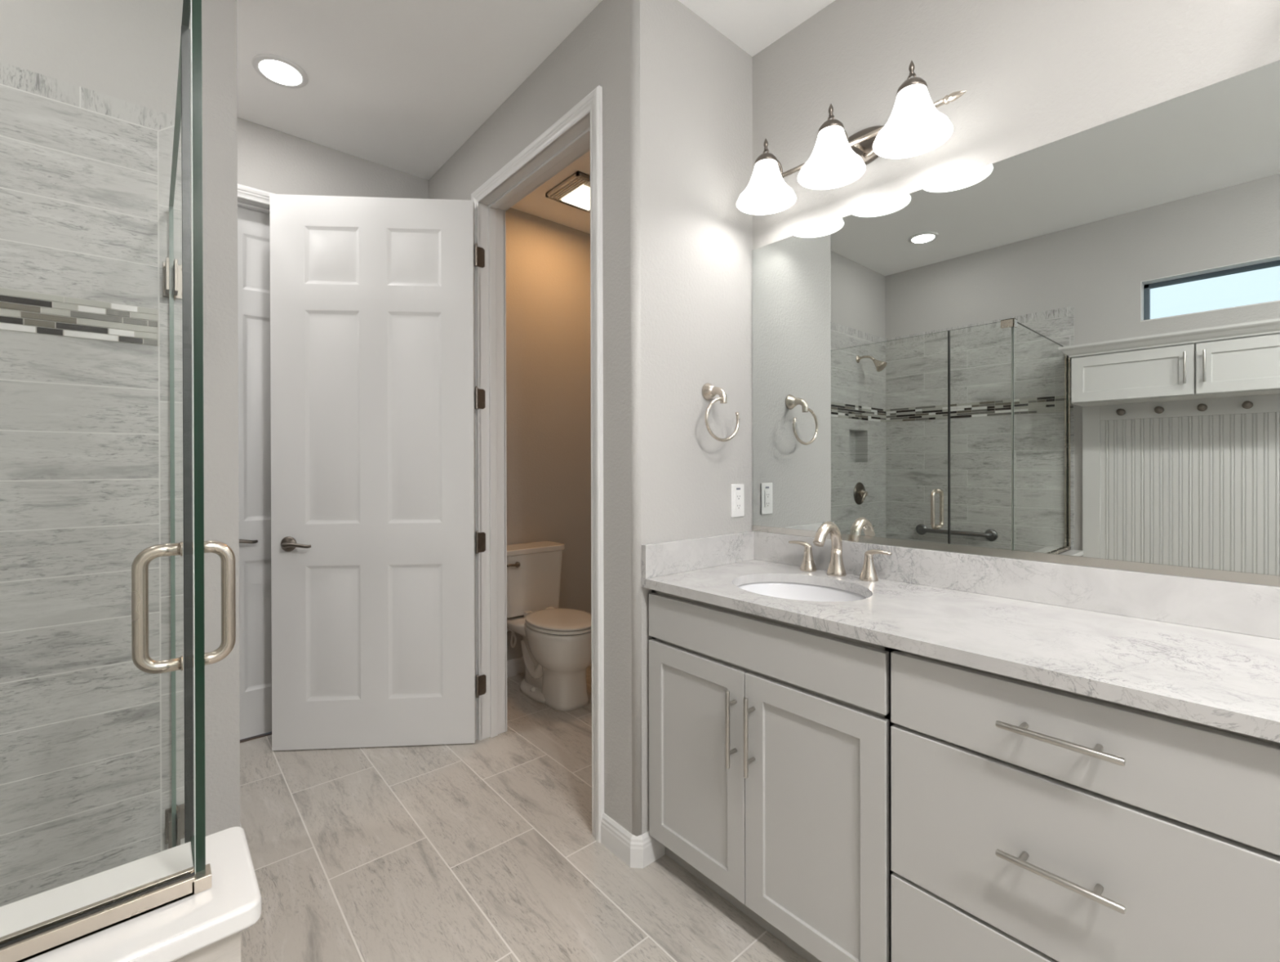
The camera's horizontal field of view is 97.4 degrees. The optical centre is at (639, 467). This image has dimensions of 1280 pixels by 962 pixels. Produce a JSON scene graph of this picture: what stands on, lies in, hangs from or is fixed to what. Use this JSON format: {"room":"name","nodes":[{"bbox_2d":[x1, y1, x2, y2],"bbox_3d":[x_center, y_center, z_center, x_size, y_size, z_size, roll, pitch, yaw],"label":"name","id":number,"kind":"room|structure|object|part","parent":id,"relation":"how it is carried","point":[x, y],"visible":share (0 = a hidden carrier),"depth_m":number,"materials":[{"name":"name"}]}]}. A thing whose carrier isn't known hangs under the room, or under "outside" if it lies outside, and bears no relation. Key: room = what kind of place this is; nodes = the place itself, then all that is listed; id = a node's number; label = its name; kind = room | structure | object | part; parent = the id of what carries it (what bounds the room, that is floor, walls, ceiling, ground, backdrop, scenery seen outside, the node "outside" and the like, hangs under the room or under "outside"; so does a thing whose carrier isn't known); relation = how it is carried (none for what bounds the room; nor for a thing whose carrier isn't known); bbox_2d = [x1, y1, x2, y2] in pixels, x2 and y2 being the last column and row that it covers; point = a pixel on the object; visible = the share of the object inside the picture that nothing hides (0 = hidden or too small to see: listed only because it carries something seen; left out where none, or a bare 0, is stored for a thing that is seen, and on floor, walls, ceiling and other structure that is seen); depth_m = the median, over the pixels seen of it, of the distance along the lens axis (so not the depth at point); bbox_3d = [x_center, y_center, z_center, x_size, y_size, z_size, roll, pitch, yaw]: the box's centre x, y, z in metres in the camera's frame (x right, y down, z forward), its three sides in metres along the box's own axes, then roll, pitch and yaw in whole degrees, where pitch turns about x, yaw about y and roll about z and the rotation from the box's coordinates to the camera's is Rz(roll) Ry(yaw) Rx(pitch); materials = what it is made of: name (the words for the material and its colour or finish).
{"room":"bathroom","nodes":[
{"label":"bathroom","id":0,"kind":"room"},
{"bbox_2d":[0,61,184,906],"bbox_3d":[-1.817,0.111,1.325,1.178,2.280,0.112,0,0,-41],"label":"tiled wall","id":1,"kind":"structure","parent":0,"point":[86,174],"depth_m":1.53,"materials":[{"name":"white tile"}]},
{"bbox_2d":[131,29,235,848],"bbox_3d":[-1.073,0.186,1.307,0.146,1.883,0.900,0,0,-41],"label":"shower door","id":2,"kind":"structure","parent":1,"relation":"attached to","point":[172,272],"depth_m":1.05,"materials":[{"name":"clear glass"}]},
{"bbox_3d":[-1.067,0.186,1.299,0.010,1.883,0.869,0,0,-41],"label":"pane","id":3,"kind":"part","parent":2,"relation":"part of","materials":[{"name":"clear glass"}]},
{"bbox_3d":[-0.820,0.249,1.016,0.146,0.232,0.026,0,0,-41],"label":"pull handle","id":4,"kind":"part","parent":2,"relation":"part of","materials":[{"name":"silver metal"}]},
{"bbox_2d":[0,0,239,836],"bbox_3d":[-1.788,-0.146,1.374,1.307,2.795,0.120,0,0,-41],"label":"wall","id":5,"kind":"structure","parent":0,"point":[128,51],"depth_m":1.71,"materials":[{"name":"stone-look tile"},{"name":"glass mosaic tile"},{"name":"paint"}]},
{"bbox_2d":[0,826,262,961],"bbox_3d":[-0.997,0.901,0.402,1.196,0.700,0.210,0,0,-41],"label":"shower curb","id":6,"kind":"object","parent":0,"point":[206,926],"depth_m":0.70,"materials":[{"name":"stone"}]},
{"bbox_2d":[0,0,195,961],"bbox_3d":[-1.009,-0.101,0.361,1.132,1.305,0.028,0,0,-41],"label":"shower door frame","id":7,"kind":"structure","parent":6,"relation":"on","point":[32,942],"depth_m":0.68,"materials":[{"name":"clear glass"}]},
{"bbox_3d":[-1.008,-0.104,0.362,1.127,1.299,0.010,0,0,-41],"label":"pane","id":8,"kind":"part","parent":7,"relation":"part of","materials":[{"name":"clear glass"}]},
{"bbox_2d":[236,117,591,661],"bbox_3d":[-1.462,-0.151,2.837,3.720,2.795,0.120,0,0,-41],"label":"wall","id":9,"kind":"structure","parent":0,"point":[548,356],"depth_m":3.48,"materials":[{"name":"grey paint"}]},
{"bbox_2d":[237,206,271,739],"bbox_3d":[-1.598,0.023,2.721,0.772,2.424,0.099,0,0,-41],"label":"door","id":10,"kind":"structure","parent":9,"relation":"in","point":[253,226],"depth_m":2.59,"materials":[{"name":"white paint"}]},
{"bbox_3d":[-1.791,0.331,2.522,0.128,0.026,0.052,0,0,-41],"label":"lever","id":11,"kind":"part","parent":10,"relation":"part of","materials":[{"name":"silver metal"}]},
{"bbox_2d":[237,183,275,214],"bbox_3d":[-1.594,-0.002,2.716,0.894,2.497,0.149,0,0,-41],"label":"door frame","id":12,"kind":"structure","parent":9,"relation":"attached to","point":[248,197],"depth_m":2.52,"materials":[{"name":"white paint"}]},
{"bbox_2d":[506,657,524,677],"bbox_3d":[-0.571,1.195,3.524,1.245,0.095,0.014,0,0,-41],"label":"baseboard","id":13,"kind":"structure","parent":9,"relation":"attached to","point":[515,667],"depth_m":3.37,"materials":[{"name":"white paint"}]},
{"bbox_2d":[240,663,808,961],"bbox_3d":[-0.099,1.297,1.187,3.840,0.100,5.960,0,0,-41],"label":"floor","id":14,"kind":"structure","parent":0,"point":[486,850],"depth_m":1.76,"materials":[{"name":"tile"}]},
{"bbox_2d":[240,731,271,742],"bbox_3d":[-1.676,1.245,2.817,0.780,0.004,0.230,0,0,-41],"label":"threshold","id":15,"kind":"object","parent":14,"relation":"on","point":[268,733],"depth_m":2.59,"materials":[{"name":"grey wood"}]},
{"bbox_2d":[506,541,591,711],"bbox_3d":[-0.502,0.851,3.114,0.416,0.785,0.703,0,0,-41],"label":"toilet","id":16,"kind":"object","parent":14,"relation":"on","point":[556,643],"visible":0.86,"depth_m":3.02,"materials":[{"name":"white ceramic"}]},
{"bbox_3d":[-0.699,0.544,3.115,0.092,0.032,0.036,0,0,-41],"label":"flush lever","id":17,"kind":"part","parent":16,"relation":"part of","materials":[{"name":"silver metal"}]},
{"bbox_3d":[-0.664,0.665,3.300,0.399,0.347,0.200,0,0,-41],"label":"tank","id":18,"kind":"part","parent":16,"relation":"part of","materials":[{"name":"white ceramic"}]},
{"bbox_3d":[-0.662,0.475,3.296,0.416,0.033,0.218,0,0,-41],"label":"tank lid","id":19,"kind":"part","parent":16,"relation":"part of","materials":[{"name":"white ceramic"}]},
{"bbox_3d":[-0.427,0.819,3.027,0.346,0.040,0.472,0,0,-41],"label":"lid","id":20,"kind":"part","parent":16,"relation":"part of","materials":[{"name":"white plastic"}]},
{"bbox_3d":[-0.418,0.832,3.018,0.348,0.016,0.448,0,0,-41],"label":"seat","id":21,"kind":"part","parent":16,"relation":"part of","materials":[{"name":"white plastic"}]},
{"bbox_2d":[648,590,893,961],"bbox_3d":[0.465,0.809,1.645,0.581,0.872,0.766,0,0,-41],"label":"vanity cabinet","id":22,"kind":"object","parent":14,"relation":"on","point":[770,739],"visible":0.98,"depth_m":1.41,"materials":[{"name":"grey paint"}]},
{"bbox_3d":[0.158,0.846,1.628,0.019,0.612,0.375,0,0,-41],"label":"door","id":23,"kind":"part","parent":22,"relation":"part of","materials":[{"name":"grey paint"}]},
{"bbox_3d":[0.240,0.690,1.489,0.038,0.202,0.012,0,0,-41],"label":"handle","id":24,"kind":"part","parent":22,"relation":"part of","materials":[{"name":"silver metal"}]},
{"bbox_3d":[0.280,0.690,1.444,0.038,0.202,0.012,0,0,-41],"label":"handle","id":25,"kind":"part","parent":22,"relation":"part of","materials":[{"name":"silver metal"}]},
{"bbox_3d":[0.406,0.847,1.343,0.019,0.612,0.375,0,0,-41],"label":"door","id":26,"kind":"part","parent":22,"relation":"part of","materials":[{"name":"grey paint"}]},
{"bbox_2d":[640,531,1279,742],"bbox_3d":[0.897,0.307,1.161,0.564,0.132,2.074,0,0,-41],"label":"countertop","id":27,"kind":"structure","parent":22,"relation":"on","point":[1204,651],"depth_m":1.24,"materials":[{"name":"stone"}]},
{"bbox_2d":[737,582,866,602],"bbox_3d":[0.462,0.449,1.635,0.380,0.150,0.455,0,0,-41],"label":"sink basin","id":28,"kind":"object","parent":27,"relation":"in","point":[793,591],"visible":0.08,"depth_m":1.80,"materials":[{"name":"white ceramic"}]},
{"bbox_2d":[788,521,892,582],"bbox_3d":[0.596,0.257,1.768,0.151,0.175,0.351,0,0,-41],"label":"faucet","id":29,"kind":"object","parent":27,"relation":"on","point":[836,568],"visible":1,"depth_m":1.78,"materials":[{"name":"silver metal"}]},
{"bbox_3d":[0.541,0.259,1.901,0.024,0.022,0.079,0,0,-41],"label":"handle","id":30,"kind":"part","parent":29,"relation":"part of","materials":[{"name":"silver metal"}]},
{"bbox_3d":[0.595,0.257,1.770,0.151,0.175,0.060,0,0,-41],"label":"spout","id":31,"kind":"part","parent":29,"relation":"part of","materials":[{"name":"silver metal"}]},
{"bbox_3d":[0.720,0.259,1.696,0.024,0.022,0.079,0,0,-41],"label":"handle","id":32,"kind":"part","parent":29,"relation":"part of","materials":[{"name":"silver metal"}]},
{"bbox_2d":[890,648,1279,961],"bbox_3d":[0.913,0.809,1.130,0.581,0.872,0.598,0,0,-41],"label":"base cabinet","id":33,"kind":"object","parent":14,"relation":"on","point":[1031,822],"visible":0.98,"depth_m":0.96,"materials":[{"name":"grey paint"}]},
{"bbox_3d":[0.730,1.006,0.971,0.019,0.293,0.590,0,0,-41],"label":"drawer","id":34,"kind":"part","parent":33,"relation":"part of","materials":[{"name":"grey paint"}]},
{"bbox_3d":[0.708,0.691,0.952,0.038,0.012,0.176,0,0,-41],"label":"handle","id":35,"kind":"part","parent":33,"relation":"part of","materials":[{"name":"silver metal"}]},
{"bbox_3d":[0.707,0.460,0.951,0.038,0.012,0.176,0,0,-41],"label":"handle","id":36,"kind":"part","parent":33,"relation":"part of","materials":[{"name":"silver metal"}]},
{"bbox_3d":[0.729,0.464,0.970,0.019,0.148,0.590,0,0,-41],"label":"drawer","id":37,"kind":"part","parent":33,"relation":"part of","materials":[{"name":"grey paint"}]},
{"bbox_3d":[-1.010,1.194,1.236,0.134,0.110,1.110,0,0,-41],"label":"curb","id":38,"kind":"object","parent":14,"relation":"on","visible":0},
{"bbox_2d":[181,0,211,894],"bbox_3d":[-0.680,0.188,0.838,0.047,1.899,0.315,0,0,-41],"label":"panel","id":39,"kind":"object","parent":38,"relation":"on","point":[202,882],"visible":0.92,"depth_m":0.73,"materials":[{"name":"clear glass"}]},
{"bbox_2d":[236,0,835,234],"bbox_3d":[0.150,-1.598,0.885,3.840,0.100,5.180,0,0,-41],"label":"ceiling","id":40,"kind":"structure","parent":0,"point":[402,86],"depth_m":2.12,"materials":[{"name":"white paint"}]},
{"bbox_2d":[251,53,308,88],"bbox_3d":[-1.401,-1.542,2.193,0.186,0.010,0.186,0,0,-41],"label":"recessed light","id":41,"kind":"object","parent":40,"relation":"in","point":[278,70],"visible":1,"depth_m":2.18,"materials":[{"name":"white paint"}]},
{"bbox_2d":[545,170,590,213],"bbox_3d":[-0.300,-1.537,3.171,0.340,0.030,0.320,0,0,-41],"label":"recessed light","id":42,"kind":"object","parent":40,"relation":"in","point":[574,191],"visible":0.66,"depth_m":3.12,"materials":[{"name":"white paint"}]},
{"bbox_2d":[428,0,752,836],"bbox_3d":[-0.310,-0.153,2.623,0.705,2.795,1.715,0,0,-41],"label":"wall partition","id":43,"kind":"structure","parent":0,"point":[677,92],"depth_m":1.86,"materials":[{"name":"grey paint"}]},
{"bbox_2d":[269,194,486,751],"bbox_3d":[-1.161,0.021,2.512,0.913,2.438,0.163,0,0,-4],"label":"door","id":44,"kind":"structure","parent":43,"relation":"in","point":[375,397],"depth_m":2.49,"materials":[{"name":"white paint"}]},
{"bbox_3d":[-1.539,0.336,2.460,0.066,0.066,0.016,0,0,-4],"label":"handle","id":45,"kind":"part","parent":44,"relation":"part of","materials":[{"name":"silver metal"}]},
{"bbox_3d":[-1.484,0.336,2.434,0.128,0.026,0.052,0,0,-4],"label":"lever","id":46,"kind":"part","parent":44,"relation":"part of","materials":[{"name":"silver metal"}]},
{"bbox_2d":[506,628,516,648],"bbox_3d":[-0.755,0.949,3.301,0.068,0.222,0.115,0,0,-31],"label":"supply valve","id":47,"kind":"object","parent":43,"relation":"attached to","point":[513,634],"visible":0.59,"depth_m":3.30,"materials":[{"name":"silver plastic"}]},
{"bbox_2d":[471,85,604,843],"bbox_3d":[-0.398,-0.009,2.278,0.158,2.509,0.978,0,0,-41],"label":"door frame","id":48,"kind":"structure","parent":43,"relation":"attached to","point":[579,131],"depth_m":2.56,"materials":[{"name":"white paint"}]},
{"bbox_3d":[-0.345,-0.010,2.324,0.019,2.509,0.978,0,0,-41],"label":"casing","id":49,"kind":"part","parent":48,"relation":"part of","materials":[{"name":"white paint"}]},
{"bbox_2d":[600,813,665,868],"bbox_3d":[-0.025,1.198,1.836,0.122,0.095,0.180,0,0,-41],"label":"baseboard","id":50,"kind":"structure","parent":43,"relation":"attached to","point":[640,851],"depth_m":1.77,"materials":[{"name":"white paint"}]},
{"bbox_2d":[702,382,739,441],"bbox_3d":[0.260,-0.191,1.927,0.173,0.208,0.084,0,0,-41],"label":"towel ring","id":51,"kind":"object","parent":43,"relation":"attached to","point":[709,392],"visible":1,"depth_m":1.92,"materials":[{"name":"silver metal"}]},
{"bbox_3d":[0.271,-0.248,1.921,0.032,0.062,0.059,0,0,-41],"label":"arm","id":52,"kind":"part","parent":51,"relation":"part of","materials":[{"name":"silver metal"}]},
{"bbox_2d":[730,484,744,517],"bbox_3d":[0.359,0.121,2.062,0.072,0.121,0.009,0,0,-41],"label":"outlet","id":53,"kind":"object","parent":43,"relation":"attached to","point":[736,490],"visible":1,"depth_m":2.06,"materials":[{"name":"white plastic"}]},
{"bbox_2d":[735,491,742,510],"bbox_3d":[0.361,0.121,2.060,0.034,0.067,0.003,0,0,-41],"label":"receptacle","id":54,"kind":"object","parent":53,"relation":"attached to","point":[738,494],"depth_m":2.06,"materials":[{"name":"white plastic"}]},
{"bbox_2d":[752,0,1279,249],"bbox_3d":[1.571,-0.154,0.906,0.120,2.795,3.345,0,0,-41],"label":"wall","id":55,"kind":"structure","parent":0,"point":[1033,73],"depth_m":1.55,"materials":[{"name":"grey paint"}]},
{"bbox_2d":[736,60,967,215],"bbox_3d":[0.601,-0.998,1.727,0.258,0.213,0.705,0,0,-41],"label":"vanity light","id":56,"kind":"object","parent":55,"relation":"attached to","point":[914,126],"visible":1,"depth_m":1.67,"materials":[{"name":"white glass"}]},
{"bbox_3d":[0.422,-0.955,1.886,0.197,0.128,0.197,0,0,-41],"label":"lamp shade","id":57,"kind":"part","parent":56,"relation":"part of","materials":[{"name":"white glass"}]},
{"bbox_3d":[0.458,-1.028,1.909,0.075,0.061,0.010,0,0,-31],"label":"arm","id":58,"kind":"part","parent":56,"relation":"part of","materials":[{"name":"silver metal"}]},
{"bbox_3d":[0.579,-0.955,1.706,0.197,0.128,0.197,0,0,-41],"label":"lamp shade","id":59,"kind":"part","parent":56,"relation":"part of","materials":[{"name":"white glass"}]},
{"bbox_3d":[0.737,-0.955,1.525,0.197,0.128,0.197,0,0,-41],"label":"lamp shade","id":60,"kind":"part","parent":56,"relation":"part of","materials":[{"name":"white glass"}]},
{"bbox_2d":[751,60,1279,586],"bbox_3d":[1.105,-0.289,1.340,0.012,1.058,2.072,0,0,-41],"label":"wall mirror","id":61,"kind":"object","parent":55,"relation":"attached to","point":[1066,350],"visible":1,"depth_m":1.41,"materials":[{"name":"white mirror"}]},
{"bbox_2d":[752,531,1279,639],"bbox_3d":[1.102,0.292,1.338,0.021,0.104,2.073,0,0,-41],"label":"backsplash","id":62,"kind":"structure","parent":55,"relation":"attached to","point":[1242,608],"depth_m":1.38,"materials":[{"name":"stone"}]}
]}

